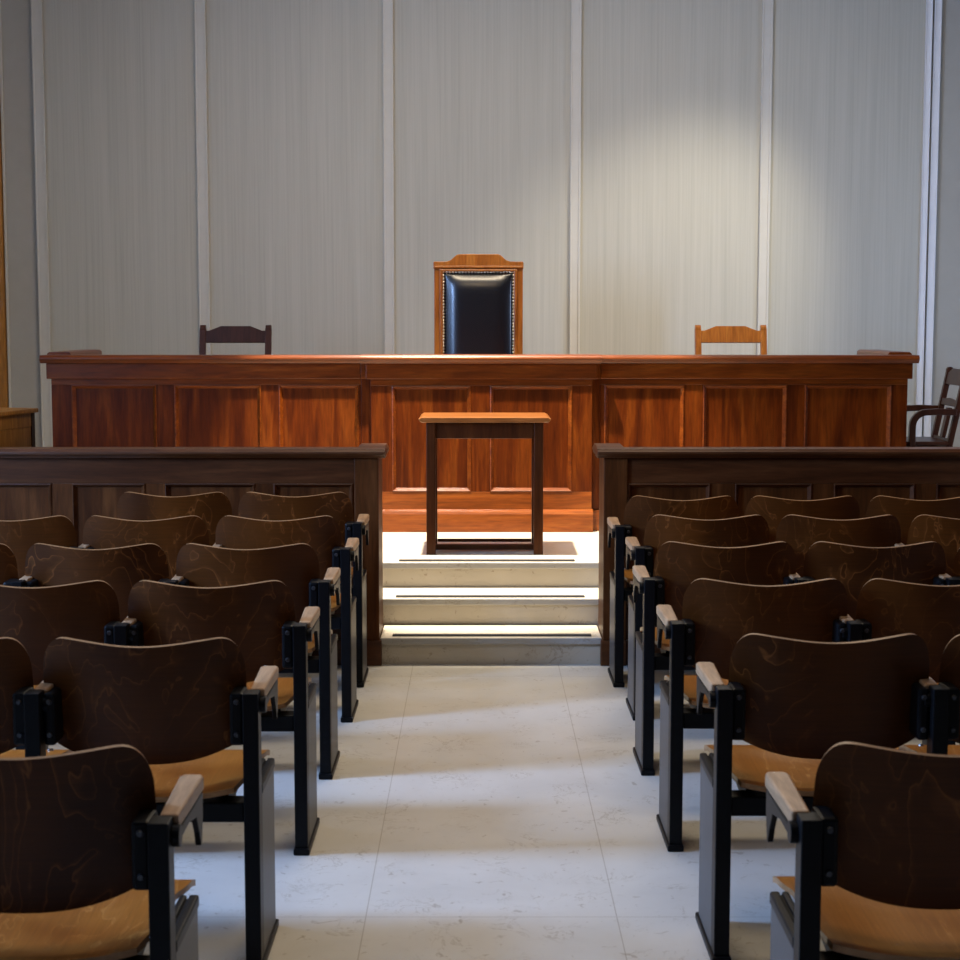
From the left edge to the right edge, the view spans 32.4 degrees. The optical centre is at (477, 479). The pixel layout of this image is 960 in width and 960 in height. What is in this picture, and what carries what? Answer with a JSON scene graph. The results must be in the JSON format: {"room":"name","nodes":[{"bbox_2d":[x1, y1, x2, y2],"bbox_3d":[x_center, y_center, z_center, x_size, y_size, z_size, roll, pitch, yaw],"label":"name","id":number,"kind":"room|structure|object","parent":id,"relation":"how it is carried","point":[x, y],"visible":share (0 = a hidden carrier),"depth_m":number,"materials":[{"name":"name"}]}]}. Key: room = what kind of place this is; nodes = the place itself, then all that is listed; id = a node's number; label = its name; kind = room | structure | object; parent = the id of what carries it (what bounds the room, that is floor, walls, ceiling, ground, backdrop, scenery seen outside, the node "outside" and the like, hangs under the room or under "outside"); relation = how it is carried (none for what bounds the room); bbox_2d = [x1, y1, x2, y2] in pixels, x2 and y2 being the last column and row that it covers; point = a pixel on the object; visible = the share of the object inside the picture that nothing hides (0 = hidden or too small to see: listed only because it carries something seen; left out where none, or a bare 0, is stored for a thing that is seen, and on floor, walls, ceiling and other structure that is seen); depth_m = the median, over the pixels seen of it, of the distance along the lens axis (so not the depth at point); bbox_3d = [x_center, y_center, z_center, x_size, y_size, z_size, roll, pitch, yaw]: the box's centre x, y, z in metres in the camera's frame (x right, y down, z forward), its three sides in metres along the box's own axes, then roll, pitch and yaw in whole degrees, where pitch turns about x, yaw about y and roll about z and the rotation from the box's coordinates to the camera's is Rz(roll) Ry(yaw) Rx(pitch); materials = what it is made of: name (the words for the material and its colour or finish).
{"room":"courtroom","nodes":[
{"label":"courtroom","id":0,"kind":"room"},
{"bbox_2d":[0,0,959,446],"bbox_3d":[0.000,-1.859,11.976,9.200,4.820,0.200,0,6,0],"label":"wall","id":1,"kind":"structure","parent":0,"point":[15,14],"depth_m":11.87,"materials":[{"name":"grey paint"}]},
{"bbox_2d":[0,0,11,407],"bbox_3d":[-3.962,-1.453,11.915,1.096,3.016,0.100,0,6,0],"label":"trim","id":2,"kind":"structure","parent":1,"relation":"attached to","point":[4,399],"depth_m":11.90,"materials":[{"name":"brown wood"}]},
{"bbox_2d":[31,0,52,446],"bbox_3d":[-3.131,-2.088,11.835,0.079,4.296,0.036,0,6,0],"label":"trim","id":3,"kind":"structure","parent":1,"relation":"attached to","point":[36,5],"depth_m":11.84,"materials":[{"name":"grey paint"}]},
{"bbox_2d":[194,0,210,354],"bbox_3d":[-1.974,-2.088,11.835,0.079,4.296,0.036,0,6,0],"label":"trim","id":4,"kind":"structure","parent":1,"relation":"attached to","point":[199,5],"depth_m":11.80,"materials":[{"name":"grey paint"}]},
{"bbox_2d":[383,0,394,353],"bbox_3d":[-0.640,-2.088,11.835,0.072,4.296,0.036,0,6,0],"label":"trim","id":5,"kind":"structure","parent":1,"relation":"attached to","point":[388,124],"depth_m":11.81,"materials":[{"name":"grey paint"}]},
{"bbox_2d":[43,0,925,436],"bbox_3d":[0.050,-2.090,11.851,6.360,4.296,0.022,0,6,0],"label":"panelling","id":6,"kind":"object","parent":1,"relation":"attached to","point":[671,89],"visible":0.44,"depth_m":11.83,"materials":[{"name":"grey wood"}]},
{"bbox_2d":[569,0,581,353],"bbox_3d":[0.698,-2.088,11.835,0.074,4.296,0.036,0,6,0],"label":"trim","id":7,"kind":"structure","parent":1,"relation":"attached to","point":[576,5],"depth_m":11.81,"materials":[{"name":"grey paint"}]},
{"bbox_2d":[757,0,773,354],"bbox_3d":[2.057,-2.088,11.835,0.074,4.296,0.036,0,6,0],"label":"trim","id":8,"kind":"structure","parent":1,"relation":"attached to","point":[767,8],"depth_m":11.80,"materials":[{"name":"grey paint"}]},
{"bbox_2d":[915,0,932,436],"bbox_3d":[3.203,-2.088,11.835,0.045,4.296,0.036,0,6,0],"label":"trim","id":9,"kind":"structure","parent":1,"relation":"attached to","point":[929,3],"depth_m":11.83,"materials":[{"name":"grey paint"}]},
{"bbox_2d":[923,0,941,436],"bbox_3d":[3.265,-2.088,11.835,0.050,4.296,0.036,0,6,0],"label":"trim","id":10,"kind":"structure","parent":1,"relation":"attached to","point":[937,26],"depth_m":11.84,"materials":[{"name":"grey paint"}]},
{"bbox_2d":[12,664,959,959],"bbox_3d":[0.000,1.222,4.642,9.200,0.120,15.400,0,6,0],"label":"floor","id":11,"kind":"structure","parent":0,"point":[466,811],"depth_m":5.07,"materials":[{"name":"tile"}]},
{"bbox_2d":[0,543,48,749],"bbox_3d":[-1.862,0.619,5.960,0.590,0.823,0.453,0,6,0],"label":"seat","id":12,"kind":"object","parent":11,"relation":"on","point":[8,563],"visible":0.13,"depth_m":5.81,"materials":[{"name":"black paint"}]},
{"bbox_2d":[0,637,72,757],"bbox_3d":[-1.349,0.787,4.253,0.590,0.823,0.453,0,6,0],"label":"seat","id":13,"kind":"object","parent":11,"relation":"on","point":[23,707],"visible":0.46,"depth_m":4.09,"materials":[{"name":"black paint"}]},
{"bbox_2d":[0,515,89,578],"bbox_3d":[-1.853,0.539,6.776,0.590,0.823,0.453,0,6,0],"label":"seat","id":14,"kind":"object","parent":11,"relation":"on","point":[19,536],"visible":0.09,"depth_m":6.60,"materials":[{"name":"brown wood"}]},
{"bbox_2d":[0,580,136,688],"bbox_3d":[-1.326,0.699,5.144,0.590,0.823,0.453,0,6,0],"label":"seat","id":15,"kind":"object","parent":11,"relation":"on","point":[35,617],"visible":0.3,"depth_m":4.97,"materials":[{"name":"black paint"}]},
{"bbox_2d":[0,744,203,959],"bbox_3d":[-0.841,0.888,3.223,0.590,0.823,0.453,0,6,0],"label":"seat","id":16,"kind":"object","parent":11,"relation":"on","point":[87,852],"visible":1,"depth_m":3.07,"materials":[{"name":"black paint"}]},
{"bbox_2d":[25,543,183,622],"bbox_3d":[-1.318,0.619,5.960,0.567,0.823,0.453,0,6,0],"label":"seat","id":17,"kind":"object","parent":11,"relation":"on","point":[48,565],"visible":0.21,"depth_m":5.79,"materials":[{"name":"brown wood"}]},
{"bbox_2d":[83,515,221,579],"bbox_3d":[-1.309,0.539,6.776,0.567,0.823,0.453,0,6,0],"label":"seat","id":18,"kind":"object","parent":11,"relation":"on","point":[99,532],"visible":0.14,"depth_m":6.60,"materials":[{"name":"brown wood"}]},
{"bbox_2d":[43,637,278,959],"bbox_3d":[-0.805,0.787,4.253,0.567,0.823,0.453,0,6,0],"label":"seat","id":19,"kind":"object","parent":11,"relation":"on","point":[180,705],"visible":0.71,"depth_m":4.09,"materials":[{"name":"black paint"}]},
{"bbox_2d":[117,492,231,545],"bbox_3d":[-1.319,0.463,7.401,0.590,0.852,0.453,0,6,0],"label":"seat","id":20,"kind":"object","parent":11,"relation":"on","point":[211,507],"visible":0.14,"depth_m":7.23,"materials":[{"name":"brown wood"}]},
{"bbox_2d":[128,580,319,854],"bbox_3d":[-0.782,0.699,5.144,0.567,0.823,0.453,0,6,0],"label":"seat","id":21,"kind":"object","parent":11,"relation":"on","point":[258,617],"visible":0.6,"depth_m":4.97,"materials":[{"name":"black paint"}]},
{"bbox_2d":[176,543,340,779],"bbox_3d":[-0.785,0.619,5.960,0.567,0.823,0.453,0,6,0],"label":"seat","id":22,"kind":"object","parent":11,"relation":"on","point":[296,566],"visible":0.47,"depth_m":5.78,"materials":[{"name":"black paint"}]},
{"bbox_2d":[215,515,358,722],"bbox_3d":[-0.776,0.539,6.776,0.567,0.823,0.453,0,6,0],"label":"seat","id":23,"kind":"object","parent":11,"relation":"on","point":[322,533],"visible":0.52,"depth_m":6.60,"materials":[{"name":"black paint"}]},
{"bbox_2d":[238,492,368,686],"bbox_3d":[-0.775,0.463,7.401,0.567,0.852,0.453,0,6,0],"label":"seat","id":24,"kind":"object","parent":11,"relation":"on","point":[253,505],"visible":0.41,"depth_m":7.22,"materials":[{"name":"brown wood"}]},
{"bbox_2d":[0,443,959,665],"bbox_3d":[0.000,0.345,7.783,9.180,1.012,0.365,0,6,0],"label":"wall","id":25,"kind":"structure","parent":11,"relation":"on","point":[77,484],"depth_m":7.61,"materials":[{"name":"brown wood"}]},
{"bbox_2d":[383,588,597,627],"bbox_3d":[0.058,0.683,8.172,1.283,0.263,0.332,0,6,0],"label":"marble step","id":26,"kind":"structure","parent":11,"relation":"on","point":[401,606],"depth_m":8.02,"materials":[{"name":"beige stone"}]},
{"bbox_2d":[380,625,601,663],"bbox_3d":[0.061,0.779,7.850,1.032,0.135,0.332,0,6,0],"label":"marble step","id":27,"kind":"structure","parent":11,"relation":"on","point":[401,644],"depth_m":7.70,"materials":[{"name":"white stone"}]},
{"bbox_2d":[383,559,598,587],"bbox_3d":[0.058,0.600,8.365,1.283,0.391,0.072,0,6,0],"label":"marble step","id":28,"kind":"structure","parent":11,"relation":"on","point":[405,573],"depth_m":8.33,"materials":[{"name":"beige stone"}]},
{"bbox_2d":[383,531,598,561],"bbox_3d":[0.000,0.451,9.921,9.200,0.384,4.340,0,6,0],"label":"platform","id":29,"kind":"object","parent":11,"relation":"on","point":[579,546],"depth_m":8.86,"materials":[{"name":"stone"}]},
{"bbox_2d":[0,408,37,446],"bbox_3d":[-3.270,-0.082,9.940,0.940,0.672,0.840,1,6,13],"label":"desk","id":30,"kind":"object","parent":29,"relation":"on","point":[17,425],"visible":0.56,"depth_m":10.01,"materials":[{"name":"brown wood"}]},
{"bbox_2d":[39,350,361,446],"bbox_3d":[-1.589,-0.261,9.942,1.832,1.029,0.960,0,6,0],"label":"bench","id":31,"kind":"object","parent":29,"relation":"on","point":[99,400],"visible":0.62,"depth_m":9.51,"materials":[{"name":"brown wood"}]},
{"bbox_2d":[360,354,601,531],"bbox_3d":[0.015,-0.236,9.739,1.374,1.018,0.670,0,6,0],"label":"bench","id":32,"kind":"object","parent":29,"relation":"on","point":[484,485],"visible":0.82,"depth_m":9.48,"materials":[{"name":"brown wood"}]},
{"bbox_2d":[419,413,550,554],"bbox_3d":[0.035,0.013,8.741,0.682,0.717,0.445,0,6,0],"label":"side table","id":33,"kind":"object","parent":29,"relation":"on","point":[438,425],"visible":1,"depth_m":8.54,"materials":[{"name":"brown wood"}]},
{"bbox_2d":[600,350,919,446],"bbox_3d":[1.613,-0.261,9.942,1.819,1.029,0.960,0,6,0],"label":"bench","id":34,"kind":"object","parent":29,"relation":"on","point":[859,400],"visible":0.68,"depth_m":9.51,"materials":[{"name":"brown wood"}]},
{"bbox_2d":[906,367,959,446],"bbox_3d":[2.820,-0.260,10.529,0.503,0.914,0.523,0,6,2],"label":"armchair","id":35,"kind":"object","parent":29,"relation":"on","point":[952,375],"visible":0.5,"depth_m":10.37,"materials":[{"name":"brown wood"}]},
{"bbox_2d":[607,495,738,686],"bbox_3d":[0.868,0.471,7.402,0.567,0.835,0.453,0,6,0],"label":"seat","id":36,"kind":"object","parent":11,"relation":"on","point":[639,510],"visible":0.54,"depth_m":7.22,"materials":[{"name":"brown wood"}]},
{"bbox_2d":[625,514,768,720],"bbox_3d":[0.897,0.536,6.806,0.567,0.823,0.453,0,6,0],"label":"seat","id":37,"kind":"object","parent":11,"relation":"on","point":[749,530],"visible":0.37,"depth_m":6.63,"materials":[{"name":"black paint"}]},
{"bbox_2d":[632,541,795,775],"bbox_3d":[0.852,0.614,6.010,0.567,0.823,0.453,0,6,0],"label":"seat","id":38,"kind":"object","parent":11,"relation":"on","point":[677,565],"visible":0.52,"depth_m":5.83,"materials":[{"name":"black paint"}]},
{"bbox_2d":[656,578,847,851],"bbox_3d":[0.850,0.696,5.178,0.567,0.823,0.453,0,6,0],"label":"seat","id":39,"kind":"object","parent":11,"relation":"on","point":[716,614],"visible":0.61,"depth_m":5.01,"materials":[{"name":"black paint"}]},
{"bbox_2d":[745,495,859,542],"bbox_3d":[1.401,0.471,7.402,0.567,0.835,0.453,0,6,0],"label":"seat","id":40,"kind":"object","parent":11,"relation":"on","point":[773,509],"visible":0.16,"depth_m":7.23,"materials":[{"name":"black paint"}]},
{"bbox_2d":[695,633,929,959],"bbox_3d":[0.860,0.782,4.303,0.567,0.823,0.453,0,6,0],"label":"seat","id":41,"kind":"object","parent":11,"relation":"on","point":[792,700],"visible":0.75,"depth_m":4.14,"materials":[{"name":"black paint"}]},
{"bbox_2d":[769,514,900,576],"bbox_3d":[1.430,0.536,6.806,0.567,0.823,0.453,0,6,0],"label":"seat","id":42,"kind":"object","parent":11,"relation":"on","point":[801,532],"visible":0.17,"depth_m":6.63,"materials":[{"name":"black paint"}]},
{"bbox_2d":[765,741,959,959],"bbox_3d":[0.870,0.886,3.243,0.590,0.823,0.453,0,6,0],"label":"seat","id":43,"kind":"object","parent":11,"relation":"on","point":[877,876],"visible":1,"depth_m":3.09,"materials":[{"name":"black paint"}]},
{"bbox_2d":[788,541,945,620],"bbox_3d":[1.385,0.614,6.010,0.567,0.823,0.453,0,6,0],"label":"seat","id":44,"kind":"object","parent":11,"relation":"on","point":[853,566],"visible":0.23,"depth_m":5.84,"materials":[{"name":"black paint"}]},
{"bbox_2d":[839,578,959,683],"bbox_3d":[1.394,0.696,5.178,0.590,0.823,0.453,0,6,0],"label":"seat","id":45,"kind":"object","parent":11,"relation":"on","point":[885,607],"visible":0.27,"depth_m":5.01,"materials":[{"name":"black paint"}]},
{"bbox_2d":[866,495,959,544],"bbox_3d":[1.945,0.471,7.402,0.590,0.835,0.453,0,6,0],"label":"seat","id":46,"kind":"object","parent":11,"relation":"on","point":[905,511],"visible":0.08,"depth_m":7.22,"materials":[{"name":"black paint"}]},
{"bbox_2d":[894,514,959,576],"bbox_3d":[1.974,0.536,6.806,0.590,0.823,0.453,0,6,0],"label":"seat","id":47,"kind":"object","parent":11,"relation":"on","point":[945,531],"visible":0.18,"depth_m":6.64,"materials":[{"name":"black paint"}]},
{"bbox_2d":[899,634,959,754],"bbox_3d":[1.404,0.782,4.303,0.590,0.823,0.453,0,6,0],"label":"seat","id":48,"kind":"object","parent":11,"relation":"on","point":[943,698],"visible":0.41,"depth_m":4.10,"materials":[{"name":"black paint"}]},
{"bbox_2d":[922,548,959,744],"bbox_3d":[1.929,0.614,6.010,0.590,0.823,0.453,0,6,0],"label":"seat","id":49,"kind":"object","parent":11,"relation":"on","point":[955,579],"visible":0.18,"depth_m":5.86,"materials":[{"name":"brown wood"}]},
{"bbox_3d":[0.010,0.048,10.847,4.740,0.236,2.340,0,6,0],"label":"floor","id":50,"kind":"structure","parent":0,"visible":0},
{"bbox_2d":[199,325,271,354],"bbox_3d":[-1.563,-0.507,10.461,0.542,0.947,0.521,0,6,0],"label":"armchair","id":51,"kind":"object","parent":50,"relation":"on","point":[222,334],"visible":0.23,"depth_m":10.63,"materials":[{"name":"brown wood"}]},
{"bbox_2d":[433,254,523,353],"bbox_3d":[0.003,-0.734,10.445,0.580,1.400,0.598,0,6,0],"label":"chair","id":52,"kind":"object","parent":50,"relation":"on","point":[478,298],"visible":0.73,"depth_m":10.62,"materials":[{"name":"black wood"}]},
{"bbox_2d":[694,325,766,354],"bbox_3d":[1.630,-0.507,10.461,0.542,0.947,0.521,0,6,0],"label":"armchair","id":53,"kind":"object","parent":50,"relation":"on","point":[717,334],"visible":0.24,"depth_m":10.63,"materials":[{"name":"orange wood"}]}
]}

